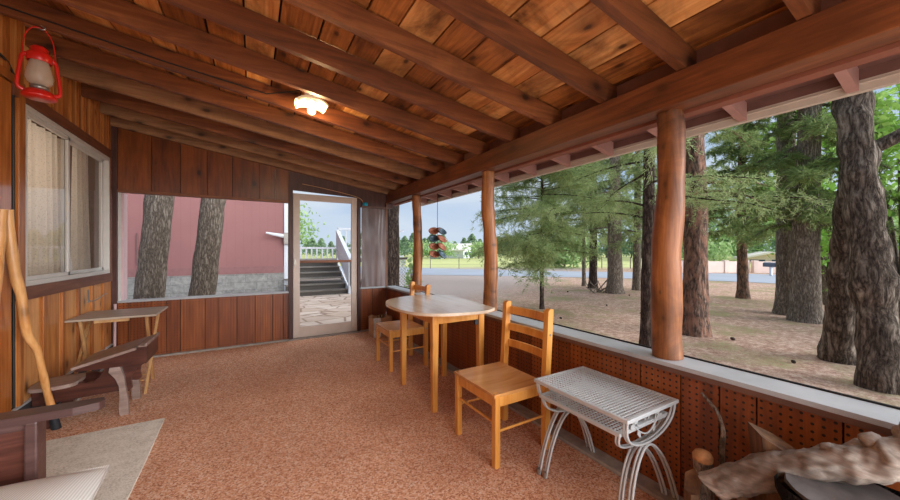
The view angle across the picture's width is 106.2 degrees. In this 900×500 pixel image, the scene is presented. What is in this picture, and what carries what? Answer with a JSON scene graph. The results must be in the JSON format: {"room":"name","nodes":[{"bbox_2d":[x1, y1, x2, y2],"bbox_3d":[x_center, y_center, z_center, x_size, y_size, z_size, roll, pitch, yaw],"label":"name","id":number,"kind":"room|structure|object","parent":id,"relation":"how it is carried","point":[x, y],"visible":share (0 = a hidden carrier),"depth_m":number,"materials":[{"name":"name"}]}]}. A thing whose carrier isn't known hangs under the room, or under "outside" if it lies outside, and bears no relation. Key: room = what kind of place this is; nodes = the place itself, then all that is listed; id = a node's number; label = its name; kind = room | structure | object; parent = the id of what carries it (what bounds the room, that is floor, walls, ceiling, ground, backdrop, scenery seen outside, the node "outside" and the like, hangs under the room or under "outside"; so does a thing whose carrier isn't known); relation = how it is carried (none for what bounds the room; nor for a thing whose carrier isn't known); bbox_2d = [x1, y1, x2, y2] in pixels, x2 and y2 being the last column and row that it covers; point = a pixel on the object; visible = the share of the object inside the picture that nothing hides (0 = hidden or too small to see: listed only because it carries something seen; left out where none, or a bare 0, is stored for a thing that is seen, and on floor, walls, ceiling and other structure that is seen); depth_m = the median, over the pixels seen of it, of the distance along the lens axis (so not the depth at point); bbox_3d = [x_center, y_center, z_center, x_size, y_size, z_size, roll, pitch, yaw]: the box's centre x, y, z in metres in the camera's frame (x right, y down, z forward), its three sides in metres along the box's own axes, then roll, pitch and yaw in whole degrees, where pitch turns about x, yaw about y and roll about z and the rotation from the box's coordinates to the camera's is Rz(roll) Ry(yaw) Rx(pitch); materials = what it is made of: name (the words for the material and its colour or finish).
{"room":"screened porch","nodes":[
{"label":"screened porch","id":0,"kind":"room"},
{"bbox_2d":[0,15,110,408],"bbox_3d":[-2.114,-0.092,0.980,0.046,2.843,6.430,0,0,-30],"label":"wall","id":1,"kind":"structure","parent":0,"point":[60,342],"depth_m":2.70,"materials":[{"name":"brown wood"}]},
{"bbox_2d":[0,64,14,412],"bbox_3d":[-2.555,-0.043,1.747,0.040,2.145,1.000,0,0,-30],"label":"door","id":2,"kind":"structure","parent":1,"relation":"in","point":[5,85],"depth_m":2.08,"materials":[{"name":"brown wood"}]},
{"bbox_2d":[0,53,15,408],"bbox_3d":[-2.692,-0.103,2.001,0.014,2.227,0.378,0,0,-30],"label":"door frame","id":3,"kind":"structure","parent":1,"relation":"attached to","point":[1,55],"depth_m":2.15,"materials":[{"name":"brown wood"}]},
{"bbox_2d":[15,81,25,300],"bbox_3d":[-2.817,-0.385,2.215,0.022,1.430,0.072,0,0,-30],"label":"trim","id":4,"kind":"structure","parent":1,"relation":"attached to","point":[20,103],"depth_m":2.21,"materials":[{"name":"brown wood"}]},
{"bbox_2d":[10,82,112,299],"bbox_3d":[-3.214,-0.367,2.894,0.025,1.405,1.745,0,0,-30],"label":"trim","id":5,"kind":"structure","parent":1,"relation":"attached to","point":[34,291],"depth_m":2.79,"materials":[{"name":"brown wood"}]},
{"bbox_2d":[26,104,109,285],"bbox_3d":[-3.260,-0.367,2.907,0.078,1.225,1.565,0,0,-30],"label":"window","id":6,"kind":"structure","parent":1,"relation":"in","point":[67,138],"depth_m":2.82,"materials":[{"name":"wood"}]},
{"bbox_2d":[27,118,60,275],"bbox_3d":[-3.253,-0.367,2.699,0.066,1.205,0.947,0,0,-30],"label":"lace curtain","id":7,"kind":"object","parent":6,"relation":"hanging from","point":[43,147],"visible":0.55,"depth_m":2.69,"materials":[{"name":"fabric"}]},
{"bbox_2d":[70,147,90,270],"bbox_3d":[-3.607,-0.367,3.303,0.060,1.205,0.307,0,0,-30],"label":"lace curtain","id":8,"kind":"object","parent":6,"relation":"hanging from","point":[80,235],"visible":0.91,"depth_m":3.26,"materials":[{"name":"fabric"}]},
{"bbox_2d":[118,128,392,354],"bbox_3d":[-2.323,-0.092,4.562,3.250,2.883,0.060,0,0,-30],"label":"wall","id":9,"kind":"structure","parent":0,"point":[199,323],"depth_m":4.17,"materials":[{"name":"brown wood"}]},
{"bbox_2d":[111,126,117,347],"bbox_3d":[-3.680,-0.080,3.708,0.045,2.620,0.040,0,0,-30],"label":"trim","id":10,"kind":"structure","parent":9,"relation":"attached to","point":[114,130],"depth_m":3.69,"materials":[{"name":"brown wood"}]},
{"bbox_2d":[118,192,126,300],"bbox_3d":[-3.694,-0.038,3.816,0.040,1.200,0.160,0,0,-30],"label":"window","id":11,"kind":"structure","parent":9,"relation":"in","point":[122,197],"depth_m":3.78,"materials":[{"name":"metal"}]},
{"bbox_2d":[117,189,288,202],"bbox_3d":[-2.955,-0.654,4.168,1.760,0.032,0.080,0,0,-30],"label":"trim","id":12,"kind":"structure","parent":9,"relation":"attached to","point":[118,190],"depth_m":4.09,"materials":[{"name":"brown wood"}]},
{"bbox_2d":[117,286,385,302],"bbox_3d":[-2.368,0.574,4.530,3.140,0.023,0.110,0,0,-30],"label":"trim","id":13,"kind":"structure","parent":9,"relation":"on","point":[273,292],"depth_m":4.14,"materials":[{"name":"paint"}]},
{"bbox_2d":[153,329,368,357],"bbox_3d":[-2.344,1.219,4.489,2.940,0.022,0.045,0,0,-30],"label":"baseboard","id":14,"kind":"structure","parent":9,"relation":"attached to","point":[283,340],"depth_m":4.19,"materials":[{"name":"wood"}]},
{"bbox_2d":[288,186,360,338],"bbox_3d":[-1.793,0.180,4.879,0.975,2.100,0.130,0,0,-30],"label":"trim","id":15,"kind":"structure","parent":9,"relation":"attached to","point":[290,204],"depth_m":4.63,"materials":[{"name":"wood"}]},
{"bbox_2d":[293,193,356,337],"bbox_3d":[-1.776,0.215,4.861,0.875,1.990,0.047,0,0,-30],"label":"door","id":16,"kind":"structure","parent":9,"relation":"in","point":[299,331],"depth_m":4.80,"materials":[{"name":"wood"}]},
{"bbox_2d":[289,331,360,340],"bbox_3d":[-1.788,1.271,4.870,0.965,0.118,0.150,0,0,-30],"label":"threshold","id":17,"kind":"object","parent":9,"relation":"attached to","point":[349,332],"depth_m":4.79,"materials":[{"name":"metal"}]},
{"bbox_2d":[361,208,385,286],"bbox_3d":[-1.160,-0.042,5.154,0.385,1.200,0.028,0,0,-30],"label":"curtain","id":18,"kind":"object","parent":9,"relation":"attached to","point":[373,221],"visible":1,"depth_m":5.15,"materials":[{"name":"white fabric"}]},
{"bbox_2d":[402,0,845,186],"bbox_3d":[0.717,-0.947,2.612,0.020,0.116,6.380,0,0,-30],"label":"trim","id":19,"kind":"structure","parent":9,"relation":"attached to","point":[784,18],"depth_m":1.67,"materials":[{"name":"paint"}]},
{"bbox_2d":[393,41,899,205],"bbox_3d":[0.740,-0.843,2.683,0.068,0.255,6.480,0,0,-30],"label":"trim","id":20,"kind":"structure","parent":9,"relation":"attached to","point":[894,48],"depth_m":1.60,"materials":[{"name":"paint"}]},
{"bbox_2d":[438,53,899,194],"bbox_3d":[0.939,-0.935,2.916,0.530,0.117,6.680,0,0,-30],"label":"trim","id":21,"kind":"structure","parent":9,"relation":"attached to","point":[896,56],"depth_m":1.91,"materials":[{"name":"paint"}]},
{"bbox_2d":[46,331,656,499],"bbox_3d":[-0.746,1.290,1.765,3.180,0.120,6.400,0,0,-30],"label":"floor","id":22,"kind":"structure","parent":0,"point":[320,418],"depth_m":2.24,"materials":[{"name":"carpet"}]},
{"bbox_2d":[5,209,61,430],"bbox_3d":[-2.698,0.494,2.194,0.062,1.482,0.320,0,0,-4],"label":"stick","id":23,"kind":"object","parent":22,"relation":"on","point":[12,257],"visible":0.85,"depth_m":2.12,"materials":[{"name":"brown wood"}]},
{"bbox_2d":[0,397,104,485],"bbox_3d":[-1.433,0.755,0.704,0.720,0.950,1.265,0,0,-30],"label":"wooden bench","id":24,"kind":"object","parent":22,"relation":"on","point":[22,432],"visible":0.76,"depth_m":1.26,"materials":[{"name":"brown wood"}]},
{"bbox_2d":[0,464,109,499],"bbox_3d":[-1.404,0.835,0.747,0.737,0.123,1.012,0,0,-30],"label":"cushion","id":25,"kind":"object","parent":24,"relation":"on","point":[83,484],"visible":1,"depth_m":1.17,"materials":[{"name":"white fabric"}]},
{"bbox_2d":[27,332,158,428],"bbox_3d":[-2.662,0.968,2.569,0.624,0.525,0.415,0,0,-30],"label":"wooden bench","id":26,"kind":"object","parent":22,"relation":"on","point":[122,364],"visible":0.9,"depth_m":2.50,"materials":[{"name":"brown wood"}]},
{"bbox_2d":[46,418,164,499],"bbox_3d":[-1.939,1.224,1.625,0.660,0.012,1.565,0,0,-30],"label":"area rug","id":27,"kind":"object","parent":22,"relation":"on","point":[127,448],"visible":0.57,"depth_m":2.01,"materials":[{"name":"beige carpet"}]},
{"bbox_2d":[0,209,8,298],"bbox_3d":[-2.479,0.498,1.814,0.605,1.482,0.070,0,0,44],"label":"stick","id":28,"kind":"object","parent":27,"relation":"on","point":[3,212],"visible":1,"depth_m":1.99,"materials":[{"name":"orange wood"}]},
{"bbox_2d":[65,306,167,393],"bbox_3d":[-2.963,0.901,3.034,0.570,0.658,0.627,0,0,-30],"label":"tray table","id":29,"kind":"object","parent":22,"relation":"on","point":[103,316],"visible":0.73,"depth_m":2.97,"materials":[{"name":"brown wood"}]},
{"bbox_2d":[369,315,391,337],"bbox_3d":[-1.008,1.086,4.881,0.300,0.287,0.212,0,0,-30],"label":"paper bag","id":30,"kind":"object","parent":22,"relation":"on","point":[387,318],"visible":0.48,"depth_m":4.81,"materials":[{"name":"paper"}]},
{"bbox_2d":[375,281,430,371],"bbox_3d":[-0.509,0.799,3.701,0.490,0.862,0.446,0,0,-30],"label":"dining chair","id":31,"kind":"object","parent":22,"relation":"on","point":[391,329],"visible":0.74,"depth_m":3.60,"materials":[{"name":"brown wood"}]},
{"bbox_2d":[386,295,494,412],"bbox_3d":[-0.144,0.843,2.911,0.753,0.775,1.063,0,0,-30],"label":"table","id":32,"kind":"object","parent":22,"relation":"on","point":[435,310],"visible":0.98,"depth_m":2.76,"materials":[{"name":"brown wood"}]},
{"bbox_2d":[454,300,553,468],"bbox_3d":[0.349,0.799,2.199,0.490,0.862,0.446,0,0,-30],"label":"dining chair","id":33,"kind":"object","parent":22,"relation":"on","point":[499,384],"visible":0.97,"depth_m":2.12,"materials":[{"name":"brown wood"}]},
{"bbox_2d":[534,366,679,499],"bbox_3d":[0.785,0.980,1.771,0.449,0.501,0.566,0,0,-30],"label":"table","id":34,"kind":"object","parent":22,"relation":"on","point":[671,402],"visible":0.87,"depth_m":1.66,"materials":[{"name":"grey metal"}]},
{"bbox_2d":[684,468,700,499],"bbox_3d":[1.003,1.078,1.400,0.058,0.309,0.098,0,0,40],"label":"firewood","id":35,"kind":"object","parent":22,"relation":"on","point":[692,483],"visible":1,"depth_m":1.40,"materials":[{"name":"brown wood"}]},
{"bbox_2d":[692,448,714,499],"bbox_3d":[1.074,1.037,1.430,0.094,0.386,0.072,0,0,-30],"label":"log","id":36,"kind":"object","parent":22,"relation":"on","point":[703,460],"visible":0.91,"depth_m":1.40,"materials":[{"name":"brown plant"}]},
{"bbox_2d":[700,392,725,464],"bbox_3d":[1.179,0.945,1.503,0.041,0.570,0.145,0,0,5],"label":"bare twig","id":37,"kind":"object","parent":22,"relation":"on","point":[722,441],"visible":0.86,"depth_m":1.46,"materials":[{"name":"brown wood"}]},
{"bbox_2d":[747,421,802,499],"bbox_3d":[1.227,0.952,1.244,0.201,0.564,0.086,0,0,42],"label":"firewood","id":38,"kind":"object","parent":22,"relation":"on","point":[761,440],"visible":0.26,"depth_m":1.27,"materials":[{"name":"brown wood"}]},
{"bbox_2d":[774,472,899,499],"bbox_3d":[1.235,0.994,1.049,0.359,0.472,0.354,0,0,-30],"label":"fire pit","id":39,"kind":"object","parent":22,"relation":"on","point":[801,487],"visible":0.59,"depth_m":1.07,"materials":[{"name":"black metal"}]},
{"bbox_2d":[698,422,899,499],"bbox_3d":[1.246,0.733,1.158,0.168,0.469,0.643,0,0,-44],"label":"driftwood","id":40,"kind":"object","parent":39,"relation":"on","point":[868,458],"visible":0.93,"depth_m":1.11,"materials":[{"name":"brown wood"}]},
{"bbox_2d":[24,0,787,170],"bbox_3d":[-0.466,-1.250,1.941,4.000,0.677,6.460,0,0,-30],"label":"ceiling","id":41,"kind":"structure","parent":0,"point":[579,29],"depth_m":1.92,"materials":[{"name":"brown wood"}]},
{"bbox_2d":[294,92,327,114],"bbox_3d":[-1.072,-1.150,2.618,0.236,0.200,0.201,0,0,-30],"label":"ceiling lamp","id":42,"kind":"object","parent":41,"relation":"attached to","point":[313,103],"visible":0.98,"depth_m":2.62,"materials":[{"name":"beige glass"}]},
{"bbox_2d":[427,58,899,200],"bbox_3d":[1.174,-0.873,3.065,0.023,0.097,6.700,0,0,-30],"label":"trim","id":43,"kind":"structure","parent":41,"relation":"attached to","point":[892,65],"depth_m":1.95,"materials":[{"name":"paint"}]},
{"bbox_2d":[386,289,899,499],"bbox_3d":[0.639,0.973,2.566,0.060,0.755,6.380,0,0,-30],"label":"wall","id":44,"kind":"structure","parent":0,"point":[694,424],"depth_m":1.71,"materials":[{"name":"brown wood"}]},
{"bbox_2d":[385,203,387,285],"bbox_3d":[-0.990,-0.081,5.269,0.025,1.292,0.030,0,0,-30],"label":"trim","id":45,"kind":"structure","parent":44,"relation":"attached to","point":[386,204],"depth_m":5.26,"materials":[{"name":"brown wood"}]},
{"bbox_2d":[395,337,683,499],"bbox_3d":[0.570,1.219,2.526,0.100,0.022,6.380,0,0,-30],"label":"baseboard","id":46,"kind":"structure","parent":44,"relation":"attached to","point":[649,486],"depth_m":2.01,"materials":[{"name":"wood"}]},
{"bbox_2d":[385,285,899,435],"bbox_3d":[0.675,0.583,2.587,0.188,0.050,6.380,0,0,-30],"label":"window sill","id":47,"kind":"structure","parent":44,"relation":"on","point":[875,416],"depth_m":1.47,"materials":[{"name":"paint"}]},
{"bbox_2d":[412,195,422,292],"bbox_3d":[-0.444,-0.082,4.539,0.157,1.296,0.139,0,0,36],"label":"log post","id":48,"kind":"object","parent":47,"relation":"on","point":[416,203],"visible":0.94,"depth_m":4.49,"materials":[{"name":"brown wood"}]},
{"bbox_2d":[481,171,497,310],"bbox_3d":[0.369,-0.082,3.159,0.155,1.300,0.143,0,0,5],"label":"log post","id":49,"kind":"object","parent":47,"relation":"on","point":[487,192],"visible":0.95,"depth_m":3.10,"materials":[{"name":"brown wood"}]},
{"bbox_2d":[650,109,685,360],"bbox_3d":[1.161,-0.081,1.802,0.162,1.301,0.154,0,0,-30],"label":"log post","id":50,"kind":"object","parent":47,"relation":"on","point":[666,287],"visible":1,"depth_m":1.75,"materials":[{"name":"brown wood"}]},
{"bbox_2d":[386,0,899,203],"bbox_3d":[0.669,-0.807,2.584,0.130,0.159,6.380,0,0,-30],"label":"beam","id":51,"kind":"structure","parent":0,"point":[848,28],"depth_m":1.54,"materials":[{"name":"brown wood"}]},
{"bbox_2d":[25,26,481,187],"bbox_3d":[-1.215,-1.142,3.276,3.860,0.738,0.042,0,0,-30],"label":"rafter","id":52,"kind":"object","parent":51,"relation":"on","point":[65,49],"visible":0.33,"depth_m":2.80,"materials":[{"name":"brown wood"}]},
{"bbox_2d":[0,0,508,182],"bbox_3d":[-0.997,-1.142,2.905,3.860,0.738,0.042,0,0,-30],"label":"rafter","id":53,"kind":"object","parent":51,"relation":"on","point":[332,116],"visible":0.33,"depth_m":2.42,"materials":[{"name":"brown wood"}]},
{"bbox_2d":[0,4,299,93],"bbox_3d":[-1.887,-1.310,2.336,1.608,0.213,0.104,0,0,-26],"label":"cable","id":54,"kind":"object","parent":53,"relation":"attached to","point":[0,4],"visible":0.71,"depth_m":2.24,"materials":[{"name":"brown"}]},
{"bbox_2d":[57,58,467,193],"bbox_3d":[-1.432,-1.142,3.647,3.860,0.738,0.042,0,0,-30],"label":"rafter","id":55,"kind":"object","parent":51,"relation":"on","point":[67,69],"visible":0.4,"depth_m":3.19,"materials":[{"name":"brown wood"}]},
{"bbox_2d":[429,194,446,257],"bbox_3d":[-0.160,-0.325,4.459,0.254,0.871,0.108,0,0,-19],"label":"mobile","id":56,"kind":"object","parent":55,"relation":"hanging from","point":[433,238],"visible":1,"depth_m":4.47,"materials":[{"name":"multicoloured"}]},
{"bbox_2d":[81,82,451,197],"bbox_3d":[-1.650,-1.142,4.018,3.860,0.738,0.042,0,0,-30],"label":"rafter","id":57,"kind":"object","parent":51,"relation":"on","point":[91,92],"visible":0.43,"depth_m":3.60,"materials":[{"name":"brown wood"}]},
{"bbox_2d":[110,116,426,203],"bbox_3d":[-2.039,-1.142,4.682,3.860,0.738,0.100,0,0,-30],"label":"rafter","id":58,"kind":"object","parent":51,"relation":"on","point":[116,122],"visible":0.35,"depth_m":4.27,"materials":[{"name":"brown wood"}]},
{"bbox_2d":[421,69,899,205],"bbox_3d":[1.174,-0.797,3.066,0.042,0.055,6.700,0,0,-30],"label":"trim","id":59,"kind":"structure","parent":58,"relation":"attached to","point":[891,78],"depth_m":2.02,"materials":[{"name":"paint"}]},
{"bbox_2d":[100,102,436,200],"bbox_3d":[-1.867,-1.142,4.388,3.860,0.738,0.042,0,0,-30],"label":"rafter","id":60,"kind":"object","parent":51,"relation":"on","point":[106,109],"visible":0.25,"depth_m":3.99,"materials":[{"name":"brown wood"}]},
{"bbox_2d":[53,0,536,175],"bbox_3d":[-0.779,-1.142,2.534,3.860,0.738,0.042,0,0,-30],"label":"rafter","id":61,"kind":"object","parent":51,"relation":"on","point":[121,12],"visible":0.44,"depth_m":2.24,"materials":[{"name":"brown wood"}]},
{"bbox_2d":[161,0,569,166],"bbox_3d":[-0.562,-1.142,2.163,3.860,0.738,0.042,0,0,-30],"label":"rafter","id":62,"kind":"object","parent":51,"relation":"on","point":[229,14],"visible":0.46,"depth_m":2.07,"materials":[{"name":"brown wood"}]},
{"bbox_2d":[284,0,612,155],"bbox_3d":[-0.344,-1.142,1.792,3.860,0.738,0.042,0,0,-30],"label":"rafter","id":63,"kind":"object","parent":51,"relation":"on","point":[345,14],"visible":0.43,"depth_m":1.90,"materials":[{"name":"brown wood"}]},
{"bbox_2d":[425,0,656,136],"bbox_3d":[-0.127,-1.142,1.421,3.860,0.738,0.042,0,0,-30],"label":"rafter","id":64,"kind":"object","parent":51,"relation":"on","point":[481,16],"visible":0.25,"depth_m":1.71,"materials":[{"name":"brown wood"}]},
{"bbox_2d":[589,0,746,121],"bbox_3d":[0.091,-1.142,1.050,3.860,0.738,0.042,0,0,-30],"label":"rafter","id":65,"kind":"object","parent":51,"relation":"on","point":[634,16],"visible":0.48,"depth_m":1.52,"materials":[{"name":"brown wood"}]},
{"bbox_2d":[783,0,858,93],"bbox_3d":[0.308,-1.142,0.680,3.860,0.738,0.042,0,0,-30],"label":"rafter","id":66,"kind":"object","parent":51,"relation":"on","point":[848,79],"visible":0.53,"depth_m":1.31,"materials":[{"name":"brown wood"}]},
{"label":"outside","id":67,"kind":"structure","parent":0,"visible":0},
{"bbox_2d":[300,253,899,406],"bbox_3d":[-25.302,1.330,43.126,320.000,0.001,220.000,0,0,-30],"label":"ground","id":68,"kind":"structure","parent":67,"point":[765,342],"depth_m":6.76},
{"bbox_2d":[133,194,174,298],"bbox_3d":[-4.768,-1.643,5.578,0.862,6.086,0.461,0,0,-36],"label":"tree","id":69,"kind":"object","parent":68,"relation":"on","point":[153,252],"visible":0.27,"depth_m":5.39,"materials":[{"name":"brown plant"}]},
{"bbox_2d":[125,193,287,299],"bbox_3d":[-11.924,-1.120,9.386,12.930,5.500,6.041,0,0,-30],"label":"building","id":70,"kind":"structure","parent":68,"relation":"on","point":[251,260],"depth_m":9.37,"materials":[{"name":"paint"}]},
{"bbox_2d":[300,247,350,258],"bbox_3d":[-6.125,0.160,14.887,4.500,0.580,0.080,0,0,-30],"label":"deck railing","id":71,"kind":"object","parent":70,"relation":"attached to","point":[301,248],"visible":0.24,"depth_m":14.98,"materials":[{"name":"white paint"}]},
{"bbox_2d":[188,198,225,295],"bbox_3d":[-3.961,-1.640,5.762,1.032,6.097,0.496,0,0,-30],"label":"tree","id":72,"kind":"object","parent":68,"relation":"on","point":[205,261],"visible":0.3,"depth_m":5.56,"materials":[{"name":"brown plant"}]},
{"bbox_2d":[300,202,328,253],"bbox_3d":[-11.360,-1.518,21.371,6.138,5.793,6.817,0,0,14],"label":"leafy tree","id":73,"kind":"object","parent":68,"relation":"on","point":[302,236],"visible":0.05,"depth_m":21.86,"materials":[{"name":"green plant"}]},
{"bbox_2d":[310,238,331,256],"bbox_3d":[-22.522,-0.392,59.747,3.860,3.579,3.615,0,0,-43],"label":"tree","id":74,"kind":"object","parent":68,"relation":"on","point":[320,241],"visible":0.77,"depth_m":59.41,"materials":[{"name":"green plant"}]},
{"bbox_2d":[388,205,399,285],"bbox_3d":[-1.221,-1.645,7.279,0.373,6.054,0.353,0,0,-30],"label":"tree","id":75,"kind":"object","parent":68,"relation":"on","point":[393,214],"visible":0.23,"depth_m":7.14,"materials":[{"name":"brown plant"}]},
{"bbox_2d":[400,232,413,254],"bbox_3d":[-7.155,-0.986,63.738,5.190,4.813,4.861,0,0,15],"label":"tree","id":76,"kind":"object","parent":68,"relation":"on","point":[411,238],"visible":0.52,"depth_m":63.15,"materials":[{"name":"green plant"}]},
{"bbox_2d":[402,257,422,287],"bbox_3d":[-0.964,0.755,8.424,0.569,1.212,0.494,0,0,-30],"label":"shrub","id":77,"kind":"object","parent":68,"relation":"on","point":[409,279],"visible":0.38,"depth_m":8.38,"materials":[{"name":"green plant"}]},
{"bbox_2d":[435,240,462,258],"bbox_3d":[-0.777,-0.020,49.963,5.021,2.784,4.730,0,0,-30],"label":"shrub","id":78,"kind":"object","parent":68,"relation":"on","point":[448,244],"visible":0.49,"depth_m":49.35,"materials":[{"name":"green plant"}]},
{"bbox_2d":[446,243,473,257],"bbox_3d":[0.901,0.120,56.760,6.000,2.420,5.200,0,0,28],"label":"house","id":79,"kind":"structure","parent":68,"relation":"on","point":[460,250],"depth_m":54.44,"materials":[{"name":"white"}]},
{"bbox_2d":[462,240,483,258],"bbox_3d":[4.292,-0.183,49.906,5.427,3.218,5.055,0,0,23],"label":"shrub","id":80,"kind":"object","parent":68,"relation":"on","point":[477,242],"visible":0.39,"depth_m":49.46,"materials":[{"name":"green plant"}]},
{"bbox_2d":[466,161,634,308],"bbox_3d":[2.018,-0.900,7.574,3.616,4.561,3.752,0,0,-6],"label":"juniper tree","id":81,"kind":"object","parent":68,"relation":"on","point":[533,246],"visible":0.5,"depth_m":7.31,"materials":[{"name":"green plant"}]},
{"bbox_2d":[521,232,604,268],"bbox_3d":[8.677,-0.153,25.316,7.137,3.226,5.690,0,0,-30],"label":"leafy bush","id":82,"kind":"object","parent":68,"relation":"on","point":[566,257],"visible":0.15,"depth_m":24.78,"materials":[{"name":"green plant"}]},
{"bbox_2d":[559,162,624,285],"bbox_3d":[5.130,-2.509,12.568,3.764,7.780,3.183,0,0,-11],"label":"pine tree","id":83,"kind":"object","parent":68,"relation":"on","point":[579,225],"visible":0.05,"depth_m":12.43,"materials":[{"name":"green plant"}]},
{"bbox_2d":[553,158,642,288],"bbox_3d":[4.786,-2.489,11.699,3.138,7.745,3.615,0,0,1],"label":"pine tree","id":84,"kind":"object","parent":68,"relation":"on","point":[592,267],"visible":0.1,"depth_m":11.69,"materials":[{"name":"green plant"}]},
{"bbox_2d":[562,152,656,293],"bbox_3d":[4.962,-2.422,10.379,3.012,7.614,3.101,0,0,19],"label":"pine tree","id":85,"kind":"object","parent":68,"relation":"on","point":[614,261],"visible":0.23,"depth_m":10.34,"materials":[{"name":"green plant"}]},
{"bbox_2d":[592,151,656,290],"bbox_3d":[6.404,-2.444,11.310,3.790,7.652,3.480,0,0,-1],"label":"pine tree","id":86,"kind":"object","parent":68,"relation":"on","point":[636,276],"visible":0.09,"depth_m":11.15,"materials":[{"name":"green plant"}]},
{"bbox_2d":[605,185,734,245],"bbox_3d":[27.459,-4.425,44.185,17.758,11.647,14.755,0,0,42],"label":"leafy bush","id":87,"kind":"object","parent":68,"relation":"on","point":[632,194],"visible":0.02,"depth_m":42.10,"materials":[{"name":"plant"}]},
{"bbox_2d":[568,137,833,346],"bbox_3d":[2.480,-1.901,4.371,2.869,6.564,3.206,0,0,-36],"label":"pine tree","id":88,"kind":"object","parent":68,"relation":"on","point":[648,160],"visible":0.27,"depth_m":4.53,"materials":[{"name":"green plant"}]},
{"bbox_2d":[617,125,789,337],"bbox_3d":[3.771,-2.904,5.399,2.383,8.579,3.209,0,0,43],"label":"pine tree","id":89,"kind":"object","parent":68,"relation":"on","point":[696,322],"visible":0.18,"depth_m":5.21,"materials":[{"name":"green plant"}]},
{"bbox_2d":[641,181,775,260],"bbox_3d":[34.871,-4.170,43.975,16.172,11.199,20.917,0,0,-34],"label":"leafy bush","id":90,"kind":"object","parent":68,"relation":"on","point":[711,223],"visible":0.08,"depth_m":42.50,"materials":[{"name":"green plant"}]},
{"bbox_2d":[681,238,736,260],"bbox_3d":[16.601,0.005,21.899,3.517,2.717,3.332,0,0,-30],"label":"leafy bush","id":91,"kind":"object","parent":68,"relation":"on","point":[716,254],"visible":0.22,"depth_m":21.22,"materials":[{"name":"green plant"}]},
{"bbox_2d":[681,260,749,272],"bbox_3d":[15.066,0.970,19.970,5.040,0.720,0.280,0,0,0],"label":"wall","id":92,"kind":"structure","parent":68,"relation":"on","point":[723,266],"depth_m":19.87,"materials":[{"name":"beige concrete"}]},
{"bbox_2d":[704,122,775,298],"bbox_3d":[8.034,-2.231,9.294,2.802,7.224,3.303,0,0,-5],"label":"pine tree","id":93,"kind":"object","parent":68,"relation":"on","point":[742,289],"visible":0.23,"depth_m":9.27,"materials":[{"name":"green plant"}]},
{"bbox_2d":[733,251,774,262],"bbox_3d":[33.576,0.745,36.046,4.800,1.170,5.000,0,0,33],"label":"house","id":94,"kind":"structure","parent":68,"relation":"on","point":[761,255],"depth_m":34.65,"materials":[{"name":"white"}]},
{"bbox_2d":[751,260,775,272],"bbox_3d":[20.805,0.970,19.279,6.240,0.720,0.280,0,0,10],"label":"wall","id":95,"kind":"structure","parent":68,"relation":"on","point":[756,265],"depth_m":19.66,"materials":[{"name":"beige concrete"}]},
{"bbox_2d":[722,90,899,323],"bbox_3d":[6.720,-2.729,6.131,2.503,8.229,2.826,0,0,-26],"label":"tree","id":96,"kind":"object","parent":68,"relation":"on","point":[798,289],"visible":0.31,"depth_m":6.21,"materials":[{"name":"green plant"}]},
{"bbox_2d":[729,88,898,304],"bbox_3d":[9.240,-1.861,8.149,3.410,6.476,3.379,0,0,11],"label":"tree","id":97,"kind":"object","parent":68,"relation":"on","point":[825,256],"visible":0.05,"depth_m":8.06,"materials":[{"name":"green plant"}]},
{"bbox_2d":[801,84,899,326],"bbox_3d":[7.464,-1.560,5.472,2.182,5.858,2.573,0,0,2],"label":"tree","id":98,"kind":"object","parent":68,"relation":"on","point":[886,129],"visible":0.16,"depth_m":5.45,"materials":[{"name":"green plant"}]},
{"bbox_2d":[816,91,899,394],"bbox_3d":[4.371,-1.870,3.495,2.058,6.617,1.715,0,0,5],"label":"tree","id":99,"kind":"object","parent":68,"relation":"on","point":[861,329],"visible":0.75,"depth_m":3.31,"materials":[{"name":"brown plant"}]},
{"bbox_3d":[-2.446,-1.332,2.026,0.037,0.032,0.007,0,0,-30],"label":"ceiling hook","id":100,"kind":"object","parent":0,"visible":0},
{"bbox_2d":[14,26,61,102],"bbox_3d":[-2.455,-1.119,2.021,0.143,0.427,0.143,0,0,-14],"label":"lantern","id":101,"kind":"object","parent":100,"relation":"hanging from","point":[37,72],"visible":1,"depth_m":1.99,"materials":[{"name":"red metal"}]},
{"bbox_2d":[25,44,52,66],"bbox_3d":[-2.455,-1.167,2.021,0.104,0.094,0.104,0,0,31],"label":"hood","id":102,"kind":"object","parent":101,"relation":"attached to","point":[36,53],"depth_m":1.99,"materials":[{"name":"red metal"}]},
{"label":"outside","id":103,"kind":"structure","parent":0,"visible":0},
{"bbox_2d":[300,293,350,325],"bbox_3d":[-2.610,1.345,7.512,3.500,0.070,5.200,0,0,-30],"label":"patio","id":104,"kind":"structure","parent":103,"point":[330,308],"depth_m":7.44,"materials":[{"name":"beige stone"}]},
{"bbox_2d":[284,258,347,295],"bbox_3d":[-4.404,0.900,12.546,4.000,1.060,5.600,0,0,-30],"label":"stairs","id":105,"kind":"structure","parent":104,"relation":"on","point":[329,270],"depth_m":10.45,"materials":[{"name":"grey concrete"}]},
{"bbox_2d":[336,230,350,293],"bbox_3d":[-3.403,0.320,10.809,0.110,2.020,1.810,0,0,-30],"label":"stair railing","id":106,"kind":"object","parent":105,"relation":"attached to","point":[342,252],"visible":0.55,"depth_m":10.68,"materials":[{"name":"white paint"}]},
{"bbox_2d":[399,257,406,286],"bbox_3d":[-1.176,0.459,8.121,0.310,1.758,0.050,0,0,-30],"label":"lattice panel","id":107,"kind":"object","parent":104,"relation":"on","point":[401,258],"visible":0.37,"depth_m":8.13,"materials":[{"name":"white paint"}]},
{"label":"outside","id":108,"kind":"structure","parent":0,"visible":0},
{"bbox_2d":[303,266,775,282],"bbox_3d":[3.339,1.318,18.770,25.756,0.001,41.000,0,0,-30],"label":"road","id":109,"kind":"structure","parent":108,"point":[758,278],"depth_m":18.18,"materials":[{"name":"grey asphalt"}]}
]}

